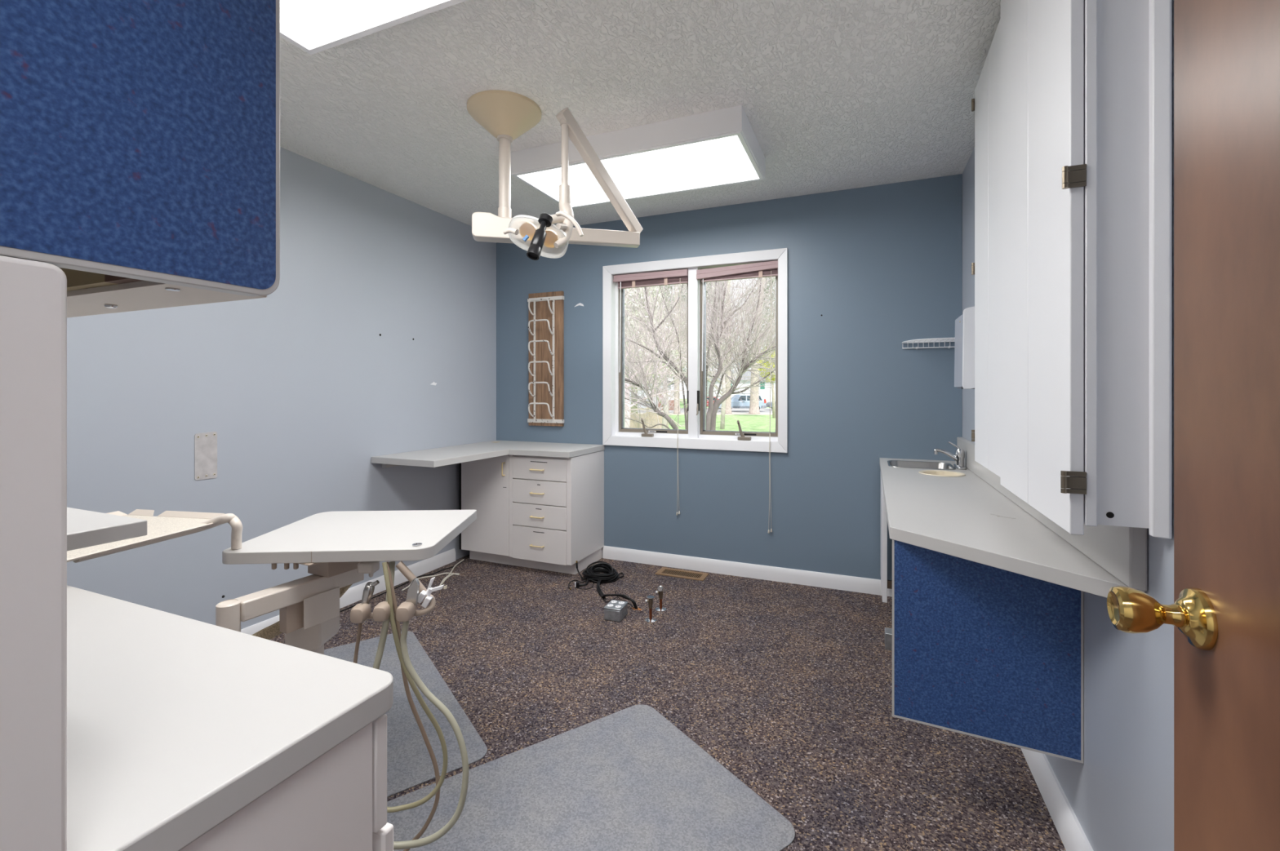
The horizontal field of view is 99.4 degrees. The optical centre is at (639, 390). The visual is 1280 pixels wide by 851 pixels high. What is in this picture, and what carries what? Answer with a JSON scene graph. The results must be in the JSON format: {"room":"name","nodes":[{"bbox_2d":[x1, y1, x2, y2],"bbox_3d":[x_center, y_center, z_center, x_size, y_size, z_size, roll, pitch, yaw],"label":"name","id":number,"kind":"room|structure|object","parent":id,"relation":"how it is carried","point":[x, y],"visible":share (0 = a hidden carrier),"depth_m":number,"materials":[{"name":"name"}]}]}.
{"room":"dental exam room","nodes":[
{"label":"dental exam room","id":0,"kind":"room"},
{"bbox_2d":[66,146,496,629],"bbox_3d":[-2.183,-0.006,1.997,0.126,2.440,5.390,0,0,23],"label":"wall","id":1,"kind":"structure","parent":0,"point":[376,335],"depth_m":2.80,"materials":[{"name":"grey paint"}]},
{"bbox_2d":[194,431,217,480],"bbox_3d":[-1.935,0.290,2.422,0.005,0.211,0.089,0,0,23],"label":"blank wall plate","id":2,"kind":"object","parent":1,"relation":"attached to","point":[205,443],"visible":1,"depth_m":2.42,"materials":[{"name":"beige plastic"}]},
{"bbox_2d":[240,548,455,635],"bbox_3d":[-1.907,1.170,2.478,0.014,0.088,3.030,0,0,23],"label":"baseboard","id":3,"kind":"structure","parent":1,"relation":"attached to","point":[354,594],"depth_m":3.29,"materials":[{"name":"white paint"}]},
{"bbox_2d":[280,0,1000,226],"bbox_3d":[-0.627,-1.286,1.348,3.600,0.120,5.400,0,0,23],"label":"ceiling","id":4,"kind":"structure","parent":0,"point":[833,95],"depth_m":2.19,"materials":[{"name":"white paint"}]},
{"bbox_2d":[280,0,466,54],"bbox_3d":[-0.650,-1.169,1.305,1.200,0.115,0.578,0,0,23],"label":"ceiling light","id":5,"kind":"object","parent":4,"relation":"attached to","point":[313,26],"visible":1,"depth_m":1.62,"materials":[{"name":"white plastic"}]},
{"bbox_2d":[466,89,643,260],"bbox_3d":[-0.409,-0.860,2.356,0.661,0.734,0.640,0,0,23],"label":"lamp","id":6,"kind":"object","parent":4,"relation":"attached to","point":[505,115],"visible":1,"depth_m":2.31,"materials":[{"name":"beige plastic"}]},
{"bbox_2d":[511,104,764,208],"bbox_3d":[-0.005,-1.169,2.826,1.200,0.115,0.577,0,0,23],"label":"ceiling light","id":7,"kind":"object","parent":4,"relation":"attached to","point":[719,147],"visible":0.83,"depth_m":2.67,"materials":[{"name":"white plastic"}]},
{"bbox_2d":[519,135,758,205],"bbox_3d":[-0.005,-1.120,2.826,1.148,0.004,0.525,0,0,23],"label":"diffuser","id":8,"kind":"object","parent":7,"relation":"attached to","point":[725,160],"depth_m":2.78,"materials":[{"name":"white plastic"}]},
{"bbox_2d":[270,555,1066,850],"bbox_3d":[-0.627,1.274,1.348,3.600,0.120,5.400,0,0,23],"label":"floor","id":9,"kind":"structure","parent":0,"point":[788,687],"depth_m":2.23,"materials":[{"name":"carpet"}]},
{"bbox_2d":[66,585,393,850],"bbox_3d":[-1.058,0.806,0.772,1.350,0.815,0.542,0,0,23],"label":"base cabinet","id":10,"kind":"object","parent":9,"relation":"on","point":[184,734],"visible":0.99,"depth_m":0.67,"materials":[{"name":"grey laminate"}]},
{"bbox_2d":[0,255,66,850],"bbox_3d":[-0.516,0.148,0.358,0.023,0.501,0.198,0,0,23],"label":"panel","id":11,"kind":"object","parent":10,"relation":"on","point":[33,294],"visible":1,"depth_m":0.42,"materials":[{"name":"white laminate"}]},
{"bbox_2d":[339,562,462,613],"bbox_3d":[-1.476,1.210,3.387,0.065,0.006,0.986,0,0,25],"label":"cable","id":12,"kind":"object","parent":9,"relation":"on","point":[460,562],"visible":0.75,"depth_m":3.38,"materials":[{"name":"black rubber"}]},
{"bbox_2d":[324,631,487,797],"bbox_3d":[-1.154,1.211,2.049,0.800,0.004,1.165,0,0,-35],"label":"chair mat","id":13,"kind":"object","parent":9,"relation":"on","point":[409,762],"visible":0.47,"depth_m":1.97,"materials":[{"name":"plastic"}]},
{"bbox_2d":[66,509,476,850],"bbox_3d":[-1.031,0.762,1.472,1.128,0.895,0.762,0,0,-17],"label":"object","id":14,"kind":"object","parent":13,"relation":"on","point":[337,548],"visible":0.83,"depth_m":1.42,"materials":[{"name":"beige plastic"}]},
{"bbox_2d":[66,509,476,564],"bbox_3d":[-0.999,0.380,1.472,0.839,0.130,1.101,0,0,23],"label":"tray","id":15,"kind":"object","parent":14,"relation":"on","point":[344,536],"depth_m":1.47,"materials":[{"name":"beige plastic"}]},
{"bbox_2d":[401,559,464,591],"bbox_3d":[-1.285,1.205,3.547,0.225,0.017,0.605,0,0,23],"label":"phone cord","id":16,"kind":"object","parent":9,"relation":"on","point":[451,573],"visible":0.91,"depth_m":3.54,"materials":[{"name":"beige plastic"}]},
{"bbox_2d":[459,450,604,574],"bbox_3d":[-0.781,0.823,3.887,0.916,0.782,0.506,0,0,23],"label":"base cabinet","id":17,"kind":"object","parent":9,"relation":"on","point":[545,513],"visible":0.94,"depth_m":3.67,"materials":[{"name":"white laminate"}]},
{"bbox_2d":[371,440,604,467],"bbox_3d":[-0.928,0.428,3.584,0.960,0.076,1.178,0,0,23],"label":"countertop","id":18,"kind":"structure","parent":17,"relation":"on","point":[442,456],"depth_m":3.55,"materials":[{"name":"grey laminate"}]},
{"bbox_2d":[386,705,795,850],"bbox_3d":[-0.213,1.211,1.496,1.080,0.004,0.765,0,0,-34],"label":"chair mat","id":19,"kind":"object","parent":9,"relation":"on","point":[627,780],"visible":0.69,"depth_m":1.60,"materials":[{"name":"plastic"}]},
{"bbox_2d":[568,560,637,609],"bbox_3d":[-0.247,1.164,3.296,0.368,0.101,0.641,0,0,-10],"label":"cable bundle","id":20,"kind":"object","parent":9,"relation":"on","point":[593,574],"visible":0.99,"depth_m":3.44,"materials":[{"name":"black rubber"}]},
{"bbox_2d":[604,600,627,622],"bbox_3d":[-0.129,1.178,2.911,0.096,0.072,0.116,0,0,19],"label":"outlet box","id":21,"kind":"object","parent":9,"relation":"on","point":[615,611],"visible":1,"depth_m":2.87,"materials":[{"name":"metal"}]},
{"bbox_2d":[644,595,656,622],"bbox_3d":[0.056,1.151,2.869,0.062,0.125,0.062,0,0,23],"label":"pipe stub","id":22,"kind":"object","parent":9,"relation":"on","point":[650,601],"visible":1,"depth_m":2.86,"materials":[{"name":"silver metal"}]},
{"bbox_2d":[655,586,666,612],"bbox_3d":[0.116,1.146,3.010,0.062,0.135,0.062,0,0,23],"label":"pipe stub","id":23,"kind":"object","parent":9,"relation":"on","point":[660,609],"visible":1,"depth_m":3.00,"materials":[{"name":"silver metal"}]},
{"bbox_2d":[654,567,709,581],"bbox_3d":[0.278,1.211,3.589,0.330,0.006,0.141,0,0,23],"label":"floor vent","id":24,"kind":"object","parent":9,"relation":"in","point":[688,575],"visible":1,"depth_m":3.58,"materials":[{"name":"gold metal"}]},
{"bbox_2d":[880,475,892,603],"bbox_3d":[1.517,0.825,2.922,0.400,0.777,0.503,0,0,23],"label":"base cabinet","id":25,"kind":"object","parent":9,"relation":"on","point":[885,584],"visible":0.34,"depth_m":2.77,"materials":[{"name":"white laminate"}]},
{"bbox_2d":[884,627,892,650],"bbox_3d":[1.193,1.175,2.563,0.068,0.078,0.070,0,0,23],"label":"utility box","id":26,"kind":"object","parent":9,"relation":"on","point":[888,632],"visible":0.44,"depth_m":2.54,"materials":[{"name":"metal"}]},
{"bbox_2d":[496,173,962,580],"bbox_3d":[0.369,-0.006,3.763,3.214,2.440,0.156,0,0,23],"label":"wall","id":27,"kind":"structure","parent":0,"point":[872,270],"depth_m":3.40,"materials":[{"name":"blue paint"}]},
{"bbox_2d":[527,291,564,426],"bbox_3d":[-0.729,-0.239,4.080,0.310,1.012,0.112,0,0,23],"label":"rack","id":28,"kind":"object","parent":27,"relation":"attached to","point":[546,309],"visible":1,"depth_m":4.10,"materials":[{"name":"brown wood"}]},
{"bbox_2d":[602,248,787,453],"bbox_3d":[0.362,-0.255,3.753,1.301,1.295,0.170,0,0,23],"label":"window","id":29,"kind":"structure","parent":27,"relation":"in","point":[695,436],"depth_m":3.71,"materials":[{"name":"white paint"}]},
{"bbox_2d":[613,269,688,515],"bbox_3d":[0.067,0.009,3.823,0.557,1.686,0.081,0,0,23],"label":"window blind","id":30,"kind":"object","parent":29,"relation":"attached to","point":[680,277],"visible":1,"depth_m":3.81,"materials":[{"name":"pink plastic"}]},
{"bbox_2d":[650,431,666,432],"bbox_3d":[0.130,0.291,3.857,0.132,0.010,0.002,0,0,22],"label":"print","id":31,"kind":"object","parent":29,"relation":"attached to","point":[651,431],"depth_m":3.86,"materials":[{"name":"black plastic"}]},
{"bbox_2d":[696,260,777,533],"bbox_3d":[0.635,0.038,3.584,0.542,1.748,0.080,0,0,23],"label":"window blind","id":32,"kind":"object","parent":29,"relation":"attached to","point":[768,268],"visible":0.91,"depth_m":3.56,"materials":[{"name":"pink plastic"}]},
{"bbox_2d":[736,433,756,435],"bbox_3d":[0.708,0.291,3.614,0.132,0.010,0.002,0,0,22],"label":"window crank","id":33,"kind":"object","parent":29,"relation":"attached to","point":[737,434],"depth_m":3.61,"materials":[{"name":"black plastic"}]},
{"bbox_2d":[602,546,892,597],"bbox_3d":[0.775,1.170,3.501,2.259,0.088,0.014,0,0,23],"label":"baseboard","id":34,"kind":"structure","parent":27,"relation":"attached to","point":[838,582],"depth_m":3.52,"materials":[{"name":"white paint"}]},
{"bbox_2d":[902,337,955,349],"bbox_3d":[1.633,-0.263,3.027,0.304,0.042,0.224,0,0,23],"label":"wire shelf","id":35,"kind":"object","parent":27,"relation":"attached to","point":[936,340],"visible":0.89,"depth_m":3.08,"materials":[{"name":"white metal"}]},
{"bbox_2d":[962,0,1173,850],"bbox_3d":[0.924,-0.006,0.691,0.192,2.440,5.390,0,0,23],"label":"wall","id":36,"kind":"structure","parent":0,"point":[1121,797],"depth_m":1.18,"materials":[{"name":"grey paint"}]},
{"bbox_2d":[954,306,974,389],"bbox_3d":[1.538,-0.197,2.520,0.110,0.378,0.262,0,0,23],"label":"dispenser","id":37,"kind":"object","parent":36,"relation":"attached to","point":[964,349],"visible":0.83,"depth_m":2.42,"materials":[{"name":"white plastic"}]},
{"bbox_2d":[879,437,1147,598],"bbox_3d":[1.213,0.348,2.154,0.451,0.173,2.157,0,0,23],"label":"countertop","id":38,"kind":"structure","parent":36,"relation":"attached to","point":[971,517],"depth_m":1.50,"materials":[{"name":"grey laminate"}]},
{"bbox_2d":[887,460,955,470],"bbox_3d":[1.500,0.471,2.911,0.314,0.150,0.294,0,0,23],"label":"sink","id":39,"kind":"object","parent":38,"relation":"in","point":[896,464],"visible":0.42,"depth_m":3.02,"materials":[{"name":"silver metal"}]},
{"bbox_2d":[918,470,965,476],"bbox_3d":[1.448,0.426,2.607,0.198,0.064,0.198,0,0,23],"label":"chute","id":40,"kind":"object","parent":38,"relation":"in","point":[931,473],"visible":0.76,"depth_m":2.67,"materials":[{"name":"beige plastic"}]},
{"bbox_2d":[933,441,966,470],"bbox_3d":[1.608,0.330,2.822,0.146,0.137,0.150,0,0,23],"label":"faucet","id":41,"kind":"object","parent":38,"relation":"on","point":[959,456],"visible":1,"depth_m":2.80,"materials":[{"name":"silver metal"}]},
{"bbox_2d":[892,539,1083,764],"bbox_3d":[0.938,0.693,1.494,0.443,0.516,0.019,0,0,27],"label":"end panel","id":42,"kind":"object","parent":38,"relation":"attached to","point":[980,651],"visible":0.82,"depth_m":1.48,"materials":[{"name":"blue fabric"}]},
{"bbox_2d":[956,437,1147,591],"bbox_3d":[1.400,0.330,2.075,0.026,0.137,2.157,0,0,22],"label":"backsplash","id":43,"kind":"structure","parent":36,"relation":"attached to","point":[1122,552],"depth_m":1.20,"materials":[{"name":"grey laminate"}]},
{"bbox_2d":[1020,748,1093,850],"bbox_3d":[1.308,1.170,1.848,0.026,0.088,2.580,0,0,22],"label":"baseboard","id":44,"kind":"structure","parent":36,"relation":"attached to","point":[1071,833],"depth_m":1.52,"materials":[{"name":"white paint"}]},
{"bbox_2d":[971,0,1172,539],"bbox_3d":[1.113,-0.446,1.543,0.163,1.451,1.146,0,0,23],"label":"upper cabinet","id":45,"kind":"object","parent":36,"relation":"attached to","point":[1072,104],"visible":1,"depth_m":1.05,"materials":[{"name":"white laminate"}]},
{"bbox_2d":[1106,0,1279,850],"bbox_3d":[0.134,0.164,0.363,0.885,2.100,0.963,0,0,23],"label":"door","id":46,"kind":"structure","parent":36,"relation":"in","point":[1224,615],"depth_m":0.57,"materials":[{"name":"brown wood"}]},
{"bbox_3d":[-1.028,-0.006,0.400,3.245,2.440,0.120,0,0,23],"label":"wall","id":47,"kind":"structure","parent":0,"visible":0},
{"bbox_2d":[66,507,146,551],"bbox_3d":[-1.201,0.177,0.739,1.073,0.020,0.369,0,0,23],"label":"shelf","id":48,"kind":"object","parent":47,"relation":"attached to","point":[85,529],"visible":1,"depth_m":0.68,"materials":[{"name":"grey laminate"}]},
{"bbox_2d":[0,0,279,317],"bbox_3d":[-1.084,-0.604,0.692,1.325,1.005,0.373,0,0,23],"label":"upper cabinet","id":49,"kind":"object","parent":47,"relation":"attached to","point":[140,140],"visible":1,"depth_m":0.50,"materials":[{"name":"blue laminate"}]},
{"label":"outside","id":50,"kind":"structure","parent":0,"visible":0},
{"bbox_2d":[668,398,775,432],"bbox_3d":[18.632,2.264,70.135,160.000,0.300,136.250,0,0,23],"label":"lawn","id":51,"kind":"structure","parent":50,"point":[763,423],"depth_m":35.53,"materials":[{"name":"green plant"}]},
{"bbox_2d":[630,407,668,429],"bbox_3d":[-0.133,1.434,23.810,0.116,1.360,5.466,0,0,33],"label":"picket fence","id":52,"kind":"object","parent":51,"relation":"on","point":[660,418],"visible":0.16,"depth_m":24.41,"materials":[{"name":"beige wood"}]},
{"bbox_2d":[624,285,678,413],"bbox_3d":[-0.340,-4.769,39.854,6.794,13.765,6.896,0,0,23],"label":"evergreen tree","id":53,"kind":"object","parent":51,"relation":"on","point":[635,300],"visible":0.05,"depth_m":38.81,"materials":[{"name":"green plant"}]},
{"bbox_2d":[629,368,674,410],"bbox_3d":[-2.700,-0.736,64.550,13.600,5.700,11.900,0,0,0],"label":"house","id":54,"kind":"structure","parent":51,"relation":"on","point":[671,402],"depth_m":60.01,"materials":[{"name":"grey"}]},
{"bbox_2d":[655,284,685,380],"bbox_3d":[3.364,-6.911,77.953,6.926,18.050,6.770,0,0,23],"label":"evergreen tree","id":55,"kind":"object","parent":51,"relation":"on","point":[665,293],"visible":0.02,"depth_m":77.16,"materials":[{"name":"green plant"}]},
{"bbox_2d":[672,284,708,377],"bbox_3d":[8.286,-10.013,92.842,10.963,24.254,11.163,0,0,23],"label":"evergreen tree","id":56,"kind":"object","parent":51,"relation":"on","point":[681,285],"visible":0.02,"depth_m":91.14,"materials":[{"name":"green plant"}]},
{"bbox_2d":[624,277,774,429],"bbox_3d":[-0.141,-0.374,6.732,3.636,5.169,3.717,0,0,-35],"label":"tree","id":57,"kind":"object","parent":51,"relation":"on","point":[638,383],"visible":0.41,"depth_m":6.36,"materials":[{"name":"grey plant"}]},
{"bbox_2d":[624,283,774,432],"bbox_3d":[-0.062,-1.863,17.333,10.276,9.596,10.564,0,0,14],"label":"bare tree","id":58,"kind":"object","parent":51,"relation":"on","point":[666,326],"visible":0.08,"depth_m":17.17,"materials":[{"name":"grey plant"}]},
{"bbox_2d":[624,278,775,429],"bbox_3d":[1.282,-2.833,20.696,11.226,9.909,8.489,0,0,32],"label":"bare tree","id":59,"kind":"object","parent":51,"relation":"on","point":[664,420],"visible":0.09,"depth_m":20.86,"materials":[{"name":"grey plant"}]},
{"bbox_2d":[625,278,775,429],"bbox_3d":[3.267,-3.864,29.257,11.419,11.969,12.458,0,0,-8],"label":"bare tree","id":60,"kind":"object","parent":51,"relation":"on","point":[722,417],"visible":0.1,"depth_m":29.87,"materials":[{"name":"grey plant"}]},
{"bbox_2d":[631,276,775,417],"bbox_3d":[3.536,-4.415,34.599,14.196,13.070,17.739,0,0,-21],"label":"bare tree","id":61,"kind":"object","parent":51,"relation":"on","point":[682,368],"visible":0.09,"depth_m":32.43,"materials":[{"name":"grey plant"}]},
{"bbox_2d":[632,276,775,431],"bbox_3d":[1.401,-0.355,7.113,3.424,5.607,3.848,0,0,-35],"label":"tree","id":62,"kind":"object","parent":51,"relation":"on","point":[713,409],"visible":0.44,"depth_m":6.50,"materials":[{"name":"grey plant"}]},
{"bbox_2d":[684,281,737,372],"bbox_3d":[11.815,-9.502,90.158,9.576,23.231,9.836,0,0,23],"label":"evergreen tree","id":63,"kind":"object","parent":51,"relation":"on","point":[711,282],"visible":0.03,"depth_m":88.79,"materials":[{"name":"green plant"}]},
{"bbox_2d":[662,277,775,432],"bbox_3d":[7.920,-3.121,24.762,13.776,13.640,14.038,0,0,-38],"label":"bare tree","id":64,"kind":"object","parent":51,"relation":"on","point":[762,277],"visible":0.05,"depth_m":25.39,"materials":[{"name":"grey plant"}]},
{"bbox_2d":[706,352,775,407],"bbox_3d":[14.665,-1.486,76.193,19.098,7.200,17.962,0,0,23],"label":"house","id":65,"kind":"structure","parent":51,"relation":"on","point":[766,393],"depth_m":69.51,"materials":[{"name":"white"}]},
{"bbox_2d":[760,382,764,389],"bbox_3d":[15.675,-0.686,69.460,0.550,0.900,0.080,0,0,0],"label":"shutter","id":66,"kind":"object","parent":65,"relation":"hanging from","point":[762,387],"depth_m":69.42,"materials":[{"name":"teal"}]},
{"bbox_2d":[746,277,775,351],"bbox_3d":[22.071,-11.075,92.062,10.768,26.377,10.844,0,0,23],"label":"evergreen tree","id":67,"kind":"object","parent":51,"relation":"on","point":[766,277],"visible":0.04,"depth_m":91.11,"materials":[{"name":"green plant"}]},
{"bbox_2d":[755,344,775,418],"bbox_3d":[10.326,-0.743,41.972,2.695,5.724,2.618,0,0,23],"label":"tree","id":68,"kind":"object","parent":51,"relation":"on","point":[773,379],"visible":0.16,"depth_m":41.90,"materials":[{"name":"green plant"}]},
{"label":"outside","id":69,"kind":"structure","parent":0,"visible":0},
{"bbox_2d":[637,413,772,415],"bbox_3d":[5.000,2.099,49.500,130.000,0.030,4.000,0,0,0],"label":"pavement","id":70,"kind":"structure","parent":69,"point":[669,414],"depth_m":48.51,"materials":[{"name":"beige concrete"}]},
{"bbox_2d":[659,284,711,413],"bbox_3d":[3.643,-8.498,49.388,10.514,21.223,9.830,0,0,-42],"label":"tree","id":71,"kind":"object","parent":70,"relation":"on","point":[676,394],"visible":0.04,"depth_m":49.29,"materials":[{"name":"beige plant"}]},
{"bbox_2d":[706,280,773,413],"bbox_3d":[8.490,-7.563,50.257,8.834,19.353,7.992,0,0,-12],"label":"tree","id":72,"kind":"object","parent":70,"relation":"on","point":[728,402],"visible":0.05,"depth_m":49.26,"materials":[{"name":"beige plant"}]},
{"bbox_2d":[724,276,773,413],"bbox_3d":[10.813,-8.239,49.893,7.646,20.707,11.182,0,0,-42],"label":"tree","id":73,"kind":"object","parent":70,"relation":"on","point":[753,406],"visible":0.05,"depth_m":49.19,"materials":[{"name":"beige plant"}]},
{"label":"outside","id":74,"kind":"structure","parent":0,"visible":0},
{"bbox_2d":[637,408,772,413],"bbox_3d":[5.000,2.104,58.800,125.424,0.020,63.648,0,0,23],"label":"road","id":75,"kind":"structure","parent":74,"point":[766,410],"depth_m":56.67,"materials":[{"name":"grey asphalt"}]},
{"bbox_2d":[706,396,719,408],"bbox_3d":[7.749,1.393,62.870,4.409,1.398,1.817,0,0,0],"label":"car","id":76,"kind":"object","parent":75,"relation":"on","point":[708,397],"visible":0.04,"depth_m":62.02,"materials":[{"name":"red paint"}]},
{"bbox_2d":[718,393,766,409],"bbox_3d":[10.198,1.170,54.875,4.790,1.843,1.810,0,0,0],"label":"car","id":77,"kind":"object","parent":75,"relation":"on","point":[735,400],"visible":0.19,"depth_m":54.01,"materials":[{"name":"silver metal"}]},
{"bbox_2d":[765,401,772,408],"bbox_3d":[16.079,1.393,58.870,4.501,1.398,1.817,0,0,0],"label":"car","id":78,"kind":"object","parent":75,"relation":"on","point":[767,403],"visible":0.06,"depth_m":58.67,"materials":[{"name":"grey metal"}]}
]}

